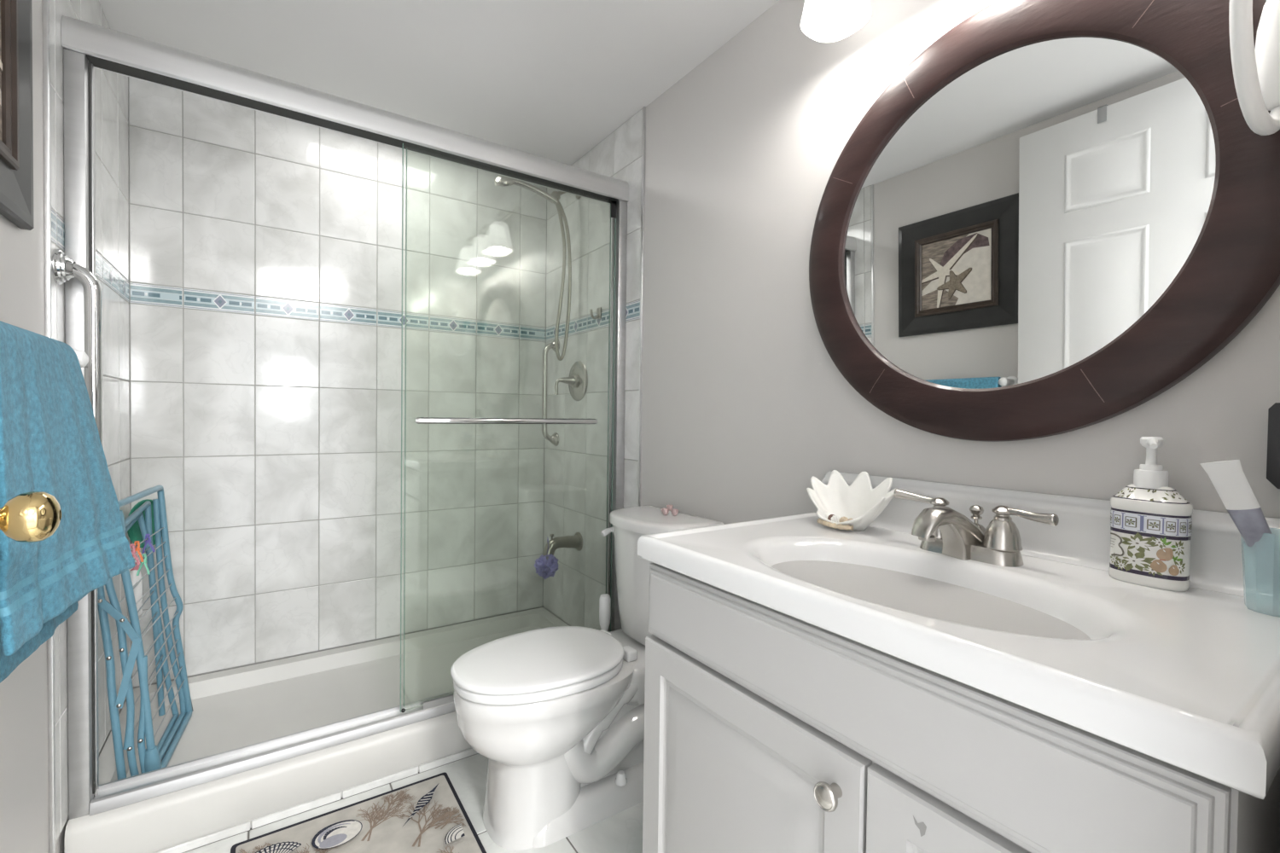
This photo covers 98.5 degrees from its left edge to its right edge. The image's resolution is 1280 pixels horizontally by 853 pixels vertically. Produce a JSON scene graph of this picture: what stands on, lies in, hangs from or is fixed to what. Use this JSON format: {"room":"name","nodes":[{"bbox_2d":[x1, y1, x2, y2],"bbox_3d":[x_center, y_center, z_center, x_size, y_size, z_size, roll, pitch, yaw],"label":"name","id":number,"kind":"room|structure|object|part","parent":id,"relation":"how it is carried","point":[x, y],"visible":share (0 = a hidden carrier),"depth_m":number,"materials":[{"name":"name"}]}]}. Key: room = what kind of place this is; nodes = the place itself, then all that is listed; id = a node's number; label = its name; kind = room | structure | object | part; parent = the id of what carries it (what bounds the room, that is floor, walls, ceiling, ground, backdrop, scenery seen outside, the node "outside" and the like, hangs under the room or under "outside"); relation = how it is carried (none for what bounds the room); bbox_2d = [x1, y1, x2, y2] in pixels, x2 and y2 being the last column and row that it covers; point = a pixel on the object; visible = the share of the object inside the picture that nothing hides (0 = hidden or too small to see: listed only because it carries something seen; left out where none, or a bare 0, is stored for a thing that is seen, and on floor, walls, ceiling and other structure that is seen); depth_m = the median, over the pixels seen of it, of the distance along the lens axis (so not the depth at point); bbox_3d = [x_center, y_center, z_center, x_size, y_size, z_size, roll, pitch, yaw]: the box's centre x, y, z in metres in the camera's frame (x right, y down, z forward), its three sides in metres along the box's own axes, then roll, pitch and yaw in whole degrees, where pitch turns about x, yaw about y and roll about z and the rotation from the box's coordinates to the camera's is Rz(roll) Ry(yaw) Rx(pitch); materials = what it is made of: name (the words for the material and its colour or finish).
{"room":"bathroom","nodes":[
{"label":"bathroom","id":0,"kind":"room"},
{"bbox_2d":[0,0,126,852],"bbox_3d":[-1.058,-0.043,0.797,0.100,2.178,2.410,0,1,-34],"label":"wall","id":1,"kind":"structure","parent":0,"point":[24,774],"depth_m":1.06,"materials":[{"name":"grey paint"}]},
{"bbox_2d":[0,0,34,230],"bbox_3d":[-0.994,-0.621,0.812,0.021,0.519,0.518,0,1,-34],"label":"framed picture","id":2,"kind":"object","parent":1,"relation":"attached to","point":[16,121],"visible":1,"depth_m":0.96,"materials":[{"name":"brown wood"}]},
{"bbox_2d":[0,0,2,141],"bbox_3d":[-1.001,-0.612,0.818,0.003,0.317,0.316,0,1,-34],"label":"print","id":3,"kind":"object","parent":2,"relation":"attached to","point":[1,1],"depth_m":0.93},
{"bbox_3d":[-0.992,-0.621,0.813,0.017,0.353,0.352,0,1,-34],"label":"frame","id":4,"kind":"part","parent":2,"relation":"part of","materials":[{"name":"brown wood"}]},
{"bbox_2d":[0,491,61,542],"bbox_3d":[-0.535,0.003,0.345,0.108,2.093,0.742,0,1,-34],"label":"door knob","id":5,"kind":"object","parent":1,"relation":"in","point":[32,516],"depth_m":0.60,"materials":[{"name":"gold metal"}]},
{"bbox_2d":[42,0,55,852],"bbox_3d":[-1.232,-0.052,1.149,0.008,2.178,0.010,0,1,-34],"label":"trim","id":6,"kind":"structure","parent":1,"relation":"attached to","point":[46,73],"depth_m":1.14,"materials":[{"name":"white wood"}]},
{"bbox_2d":[51,248,102,445],"bbox_3d":[-1.226,-0.133,1.207,0.070,0.497,0.075,0,1,-34],"label":"grab bar","id":7,"kind":"object","parent":1,"relation":"attached to","point":[63,268],"visible":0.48,"depth_m":1.21,"materials":[{"name":"silver metal"}]},
{"bbox_2d":[73,349,88,367],"bbox_3d":[-0.981,-0.126,0.854,0.092,0.048,0.528,0,1,-34],"label":"towel rail","id":8,"kind":"object","parent":1,"relation":"attached to","point":[83,358],"visible":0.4,"depth_m":1.06,"materials":[{"name":"white plastic"}]},
{"bbox_2d":[0,320,135,683],"bbox_3d":[-0.906,0.112,0.859,0.125,0.517,0.376,0,1,-34],"label":"bath towel","id":9,"kind":"object","parent":8,"relation":"hanging from","point":[50,443],"visible":0.93,"depth_m":0.83,"materials":[{"name":"blue fabric"}]},
{"bbox_2d":[49,0,130,843],"bbox_3d":[-1.462,-0.133,1.487,0.008,2.034,0.812,0,1,-34],"label":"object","id":10,"kind":"structure","parent":1,"relation":"attached to","point":[111,89],"depth_m":1.55,"materials":[{"name":"tile"}]},
{"bbox_2d":[128,76,546,688],"bbox_3d":[-1.102,-0.071,2.284,1.526,2.178,0.101,0,1,-34],"label":"wall","id":11,"kind":"structure","parent":0,"point":[265,249],"depth_m":2.13,"materials":[{"name":"tile"}]},
{"bbox_2d":[182,753,643,852],"bbox_3d":[-0.406,1.076,1.260,1.700,0.060,2.630,0,1,-34],"label":"floor","id":12,"kind":"structure","parent":0,"point":[622,832],"depth_m":1.45,"materials":[{"name":"tile"}]},
{"bbox_2d":[64,607,569,852],"bbox_3d":[-0.875,0.956,1.951,1.484,0.142,0.743,0,1,-34],"label":"bathtub","id":13,"kind":"object","parent":12,"relation":"on","point":[235,708],"visible":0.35,"depth_m":1.72,"materials":[{"name":"white ceramic"}]},
{"bbox_2d":[97,485,192,779],"bbox_3d":[-1.424,0.571,1.599,0.138,0.766,0.453,0,1,-31],"label":"drying rack","id":14,"kind":"object","parent":13,"relation":"on","point":[150,759],"visible":0.84,"depth_m":1.51,"materials":[{"name":"blue metal"}]},
{"bbox_2d":[127,562,142,616],"bbox_3d":[-1.490,0.479,1.625,0.033,0.156,0.046,0,1,-34],"label":"squeeze bottle","id":15,"kind":"object","parent":14,"relation":"hanging from","point":[137,590],"visible":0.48,"depth_m":1.62,"materials":[{"name":"white plastic"}]},
{"bbox_2d":[129,543,139,564],"bbox_3d":[-1.370,0.346,1.489,0.028,0.059,0.021,0,1,-34],"label":"peg","id":16,"kind":"object","parent":14,"relation":"attached to","point":[133,552],"visible":0.67,"depth_m":1.49,"materials":[{"name":"pink plastic"}]},
{"bbox_2d":[132,541,143,562],"bbox_3d":[-1.387,0.345,1.520,0.028,0.059,0.016,0,1,-34],"label":"peg","id":17,"kind":"object","parent":14,"relation":"attached to","point":[138,549],"visible":0.69,"depth_m":1.52,"materials":[{"name":"orange plastic"}]},
{"bbox_2d":[127,499,155,547],"bbox_3d":[-1.615,0.317,1.807,0.099,0.156,0.039,0,1,-23],"label":"plastic bowl","id":18,"kind":"object","parent":14,"relation":"hanging from","point":[134,532],"visible":0.3,"depth_m":1.80,"materials":[{"name":"green plastic"}]},
{"bbox_2d":[136,553,150,575],"bbox_3d":[-1.401,0.390,1.556,0.028,0.058,0.027,0,1,-34],"label":"peg","id":19,"kind":"object","parent":14,"relation":"attached to","point":[144,555],"visible":0.89,"depth_m":1.55,"materials":[{"name":"green plastic"}]},
{"bbox_2d":[142,534,155,553],"bbox_3d":[-1.440,0.342,1.614,0.028,0.058,0.029,0,1,-34],"label":"peg","id":20,"kind":"object","parent":14,"relation":"attached to","point":[147,541],"visible":0.96,"depth_m":1.61,"materials":[{"name":"purple plastic"}]},
{"bbox_2d":[152,748,477,852],"bbox_3d":[-0.667,1.025,1.644,1.486,0.021,0.008,0,1,-34],"label":"trim","id":21,"kind":"structure","parent":13,"relation":"attached to","point":[245,827],"depth_m":1.49,"materials":[{"name":"tile"}]},
{"bbox_2d":[61,15,628,820],"bbox_3d":[-0.687,-0.012,1.674,1.485,1.812,0.074,0,1,-34],"label":"shower door frame","id":22,"kind":"structure","parent":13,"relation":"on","point":[90,46],"depth_m":1.39,"materials":[{"name":"metal"}]},
{"bbox_3d":[-0.699,0.878,1.692,1.413,0.032,0.071,0,1,-34],"label":"sill","id":23,"kind":"part","parent":22,"relation":"part of","materials":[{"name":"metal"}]},
{"bbox_3d":[-0.674,-0.877,1.654,1.485,0.080,0.067,0,1,-34],"label":"header rail","id":24,"kind":"part","parent":22,"relation":"part of","materials":[{"name":"metal"}]},
{"bbox_2d":[399,143,616,712],"bbox_3d":[-0.397,0.007,1.839,0.740,1.705,0.090,0,1,-34],"label":"door","id":25,"kind":"structure","parent":22,"relation":"attached to","point":[613,203],"depth_m":1.71,"materials":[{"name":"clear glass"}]},
{"bbox_2d":[230,772,486,852],"bbox_3d":[-0.568,1.036,1.170,0.517,0.018,0.795,0,1,-34],"label":"bath mat","id":26,"kind":"object","parent":12,"relation":"on","point":[428,815],"visible":1,"depth_m":1.41,"materials":[{"name":"beige fabric"}]},
{"bbox_2d":[450,505,724,850],"bbox_3d":[-0.164,0.658,1.568,0.724,0.770,0.381,0,1,-34],"label":"toilet","id":27,"kind":"object","parent":12,"relation":"on","point":[556,714],"visible":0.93,"depth_m":1.42,"materials":[{"name":"white ceramic"}]},
{"bbox_3d":[-0.269,0.622,1.491,0.464,0.020,0.348,0,1,-34],"label":"lid","id":28,"kind":"part","parent":27,"relation":"part of","materials":[{"name":"white plastic"}]},
{"bbox_3d":[-0.269,0.645,1.492,0.456,0.024,0.344,0,1,-34],"label":"seat","id":29,"kind":"part","parent":27,"relation":"part of","materials":[{"name":"white plastic"}]},
{"bbox_3d":[-0.098,0.344,1.816,0.061,0.035,0.025,0,1,-22],"label":"flush lever","id":30,"kind":"part","parent":27,"relation":"part of","materials":[{"name":"white plastic"}]},
{"bbox_3d":[0.047,0.483,1.703,0.207,0.354,0.356,0,1,-34],"label":"tank","id":31,"kind":"part","parent":27,"relation":"part of","materials":[{"name":"white ceramic"}]},
{"bbox_3d":[0.047,0.290,1.697,0.230,0.034,0.374,0,1,-34],"label":"tank lid","id":32,"kind":"part","parent":27,"relation":"part of","materials":[{"name":"white ceramic"}]},
{"bbox_2d":[661,505,678,516],"bbox_3d":[0.093,0.258,1.701,0.055,0.032,0.032,1,1,13],"label":"ornament","id":33,"kind":"object","parent":27,"relation":"on","point":[665,511],"visible":1,"depth_m":1.69,"materials":[{"name":"pink ceramic"}]},
{"bbox_2d":[599,593,610,631],"bbox_3d":[-0.122,0.804,1.877,0.090,0.468,0.090,0,1,-34],"label":"toilet brush","id":34,"kind":"object","parent":12,"relation":"on","point":[604,600],"visible":0.27,"depth_m":1.86,"materials":[{"name":"white plastic"}]},
{"bbox_2d":[642,560,1279,852],"bbox_3d":[0.425,0.661,0.872,0.556,0.806,0.766,0,1,-34],"label":"vanity cabinet","id":35,"kind":"object","parent":12,"relation":"on","point":[767,730],"visible":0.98,"depth_m":0.69,"materials":[{"name":"white wood"}]},
{"bbox_3d":[0.142,0.679,0.863,0.019,0.552,0.460,0,1,-34],"label":"cabinet door","id":36,"kind":"part","parent":35,"relation":"part of","materials":[{"name":"white wood"}]},
{"bbox_3d":[0.235,0.457,0.684,0.029,0.033,0.033,0,1,-34],"label":"door knob","id":37,"kind":"part","parent":35,"relation":"part of","materials":[{"name":"silver metal"}]},
{"bbox_3d":[0.357,0.688,0.547,0.019,0.552,0.296,0,1,-34],"label":"cabinet door","id":38,"kind":"part","parent":35,"relation":"part of","materials":[{"name":"white wood"}]},
{"bbox_2d":[637,471,1279,799],"bbox_3d":[0.441,0.231,0.872,0.534,0.233,0.800,0,1,-34],"label":"countertop","id":39,"kind":"structure","parent":35,"relation":"on","point":[1189,680],"depth_m":0.67,"materials":[{"name":"white stone"}]},
{"bbox_2d":[806,470,896,531],"bbox_3d":[0.443,0.157,1.172,0.117,0.118,0.209,0,1,-34],"label":"shell dish","id":40,"kind":"object","parent":39,"relation":"on","point":[859,502],"visible":0.98,"depth_m":1.20,"materials":[{"name":"white ceramic"}]},
{"bbox_2d":[823,512,830,519],"bbox_3d":[0.404,0.196,1.193,0.022,0.021,0.021,0,1,-34],"label":"seashell","id":41,"kind":"object","parent":40,"relation":"in","point":[826,514],"visible":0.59,"depth_m":1.19,"materials":[{"name":"white"}]},
{"bbox_2d":[830,514,841,523],"bbox_3d":[0.413,0.197,1.162,0.021,0.021,0.021,0,1,-34],"label":"seashell","id":42,"kind":"object","parent":40,"relation":"in","point":[835,518],"visible":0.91,"depth_m":1.16,"materials":[{"name":"white"}]},
{"bbox_2d":[839,517,848,522],"bbox_3d":[0.426,0.198,1.150,0.020,0.019,0.019,0,1,-34],"label":"seashell","id":43,"kind":"object","parent":40,"relation":"in","point":[842,519],"visible":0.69,"depth_m":1.15,"materials":[{"name":"beige"}]},
{"bbox_2d":[893,488,1058,567],"bbox_3d":[0.559,0.172,0.943,0.220,0.102,0.161,1,1,21],"label":"faucet","id":44,"kind":"object","parent":39,"relation":"on","point":[942,530],"visible":1,"depth_m":0.91,"materials":[{"name":"silver metal"}]},
{"bbox_3d":[0.512,0.131,1.020,0.018,0.024,0.079,0,1,-41],"label":"lever","id":45,"kind":"part","parent":44,"relation":"part of","materials":[{"name":"silver metal"}]},
{"bbox_3d":[0.538,0.162,0.992,0.055,0.069,0.055,0,1,-34],"label":"handle","id":46,"kind":"part","parent":44,"relation":"part of","materials":[{"name":"silver metal"}]},
{"bbox_3d":[0.526,0.178,0.934,0.148,0.087,0.054,0,1,-21],"label":"spout","id":47,"kind":"part","parent":44,"relation":"part of","materials":[{"name":"silver metal"}]},
{"bbox_3d":[0.567,0.210,0.950,0.062,0.024,0.160,0,1,-34],"label":"plate","id":48,"kind":"part","parent":44,"relation":"part of","materials":[{"name":"silver metal"}]},
{"bbox_3d":[0.587,0.172,0.963,0.044,0.070,0.044,0,1,-34],"label":"lift rod","id":49,"kind":"part","parent":44,"relation":"part of","materials":[{"name":"silver metal"}]},
{"bbox_3d":[0.596,0.164,0.907,0.055,0.069,0.055,0,1,-34],"label":"handle","id":50,"kind":"part","parent":44,"relation":"part of","materials":[{"name":"silver metal"}]},
{"bbox_3d":[0.613,0.141,0.871,0.018,0.019,0.080,0,1,-27],"label":"lever","id":51,"kind":"part","parent":44,"relation":"part of","materials":[{"name":"silver metal"}]},
{"bbox_2d":[1108,436,1192,591],"bbox_3d":[0.736,0.121,0.797,0.058,0.212,0.089,0,1,-34],"label":"soap dispenser","id":52,"kind":"object","parent":39,"relation":"on","point":[1150,521],"visible":1,"depth_m":0.78,"materials":[{"name":"white ceramic"}]},
{"bbox_2d":[1108,483,1192,591],"bbox_3d":[0.737,0.156,0.798,0.055,0.142,0.089,0,1,-34],"label":"bottle","id":53,"kind":"object","parent":52,"relation":"attached to","point":[1150,524],"depth_m":0.78,"materials":[{"name":"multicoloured ceramic"}]},
{"bbox_3d":[0.788,0.180,0.681,0.065,0.101,0.065,0,1,-34],"label":"tumbler","id":54,"kind":"object","parent":39,"relation":"on","visible":0},
{"bbox_2d":[1200,459,1279,602],"bbox_3d":[0.761,0.129,0.682,0.096,0.176,0.034,1,1,16],"label":"toothpaste tube","id":55,"kind":"object","parent":54,"relation":"in","point":[1228,478],"visible":1,"depth_m":0.68,"materials":[{"name":"white plastic"}]},
{"bbox_2d":[98,0,779,165],"bbox_3d":[-0.411,-1.173,1.267,1.700,0.080,2.510,0,1,-34],"label":"ceiling","id":56,"kind":"structure","parent":0,"point":[550,79],"depth_m":1.67,"materials":[{"name":"white paint"}]},
{"bbox_2d":[544,0,1279,626],"bbox_3d":[0.265,-0.043,1.697,0.100,2.178,2.410,0,1,-34],"label":"wall","id":57,"kind":"structure","parent":0,"point":[745,402],"depth_m":1.44,"materials":[{"name":"grey paint"}]},
{"bbox_2d":[494,174,581,360],"bbox_3d":[-0.418,-0.654,2.272,0.372,0.752,0.081,0,1,-34],"label":"shower","id":58,"kind":"object","parent":57,"relation":"attached to","point":[501,181],"visible":0.92,"depth_m":2.31,"materials":[{"name":"silver metal"}]},
{"bbox_3d":[-0.430,-0.954,2.240,0.201,0.074,0.025,0,1,-25],"label":"handle","id":59,"kind":"part","parent":58,"relation":"part of","materials":[{"name":"silver metal"}]},
{"bbox_3d":[-0.307,-0.997,2.340,0.112,0.066,0.052,0,1,-34],"label":"shower arm","id":60,"kind":"part","parent":58,"relation":"part of","materials":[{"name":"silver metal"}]},
{"bbox_2d":[541,339,559,446],"bbox_3d":[-0.415,-0.157,2.532,0.072,0.495,0.062,0,1,-34],"label":"grab bar","id":61,"kind":"object","parent":57,"relation":"attached to","point":[554,439],"visible":0.84,"depth_m":2.51,"materials":[{"name":"silver metal"}]},
{"bbox_2d":[542,532,582,559],"bbox_3d":[-0.333,0.499,2.327,0.169,0.103,0.080,0,1,-34],"label":"tub spout","id":62,"kind":"object","parent":57,"relation":"attached to","point":[576,541],"visible":0.97,"depth_m":2.31,"materials":[{"name":"silver metal"}]},
{"bbox_2d":[534,538,558,579],"bbox_3d":[-0.387,0.545,2.275,0.104,0.170,0.106,0,1,-34],"label":"bath pouf","id":63,"kind":"object","parent":62,"relation":"hanging from","point":[545,568],"visible":0.99,"depth_m":2.25,"materials":[{"name":"purple plastic"}]},
{"bbox_2d":[554,360,587,401],"bbox_3d":[-0.312,-0.196,2.345,0.112,0.172,0.172,0,1,-34],"label":"shower valve","id":64,"kind":"object","parent":57,"relation":"attached to","point":[577,381],"visible":1,"depth_m":2.34,"materials":[{"name":"silver metal"}]},
{"bbox_3d":[-0.322,-0.175,2.338,0.087,0.084,0.044,0,1,-34],"label":"lever","id":65,"kind":"part","parent":64,"relation":"part of","materials":[{"name":"silver metal"}]},
{"bbox_3d":[-0.271,-0.196,2.372,0.013,0.172,0.172,0,1,-34],"label":"plate","id":66,"kind":"part","parent":64,"relation":"part of","materials":[{"name":"silver metal"}]},
{"bbox_2d":[543,108,642,630],"bbox_3d":[-0.228,-0.133,2.326,0.008,2.034,0.812,0,1,-34],"label":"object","id":67,"kind":"structure","parent":57,"relation":"attached to","point":[575,469],"depth_m":2.30,"materials":[{"name":"tile"}]},
{"bbox_2d":[589,307,601,319],"bbox_3d":[-0.181,-0.455,2.211,0.046,0.049,0.030,0,1,-34],"label":"robe hook","id":68,"kind":"object","parent":57,"relation":"attached to","point":[598,316],"visible":1,"depth_m":2.21,"materials":[{"name":"silver metal"}]},
{"bbox_2d":[637,106,645,506],"bbox_3d":[0.001,-0.052,1.988,0.008,2.178,0.010,0,1,-34],"label":"trim","id":69,"kind":"structure","parent":57,"relation":"attached to","point":[643,107],"depth_m":1.98,"materials":[{"name":"tile"}]},
{"bbox_2d":[800,0,871,42],"bbox_3d":[0.580,-0.977,0.972,0.194,0.250,0.686,0,1,-34],"label":"vanity light","id":70,"kind":"object","parent":57,"relation":"attached to","point":[822,20],"visible":1,"depth_m":1.21,"materials":[{"name":"white glass"}]},
{"bbox_3d":[0.413,-0.936,1.162,0.055,0.094,0.055,0,1,-34],"label":"bulb","id":71,"kind":"part","parent":70,"relation":"part of","materials":[{"name":"white glass"}]},
{"bbox_2d":[808,0,1279,442],"bbox_3d":[0.634,-0.364,1.007,0.065,0.784,0.784,0,1,-34],"label":"wall mirror","id":72,"kind":"object","parent":57,"relation":"attached to","point":[1056,213],"visible":0.98,"depth_m":0.92,"materials":[{"name":"brown wood"}]},
{"bbox_2d":[843,36,1215,389],"bbox_3d":[0.626,-0.364,1.001,0.017,0.594,0.594,0,1,-34],"label":"mirror glass","id":73,"kind":"object","parent":72,"relation":"attached to","point":[1029,212],"depth_m":0.93,"materials":[{"name":"silver mirror"}]},
{"bbox_2d":[816,471,1279,604],"bbox_3d":[0.653,0.169,1.003,0.036,0.108,0.776,0,1,-34],"label":"backsplash","id":74,"kind":"structure","parent":57,"relation":"attached to","point":[1221,561],"depth_m":0.91,"materials":[{"name":"white stone"}]},
{"bbox_2d":[1266,402,1279,489],"bbox_3d":[0.862,0.026,0.706,0.026,0.113,0.076,0,1,-34],"label":"wall box","id":75,"kind":"object","parent":57,"relation":"attached to","point":[1273,435],"visible":1,"depth_m":0.72,"materials":[{"name":"black plastic"}]},
{"bbox_3d":[0.314,-0.014,0.201,1.700,2.178,0.120,0,1,-34],"label":"wall","id":76,"kind":"structure","parent":0,"visible":0},
{"bbox_2d":[1228,0,1279,135],"bbox_3d":[0.756,-0.498,0.622,0.177,0.306,0.101,0,1,-34],"label":"ring","id":77,"kind":"object","parent":76,"relation":"attached to","point":[1255,113],"visible":0.94,"depth_m":0.62,"materials":[{"name":"white plastic"}]},
{"bbox_2d":[1254,0,1279,110],"bbox_3d":[0.781,-0.480,0.669,0.050,0.181,0.050,0,1,-34],"label":"bottle","id":78,"kind":"object","parent":77,"relation":"in","point":[1267,43],"visible":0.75,"depth_m":0.67,"materials":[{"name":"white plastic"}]}
]}

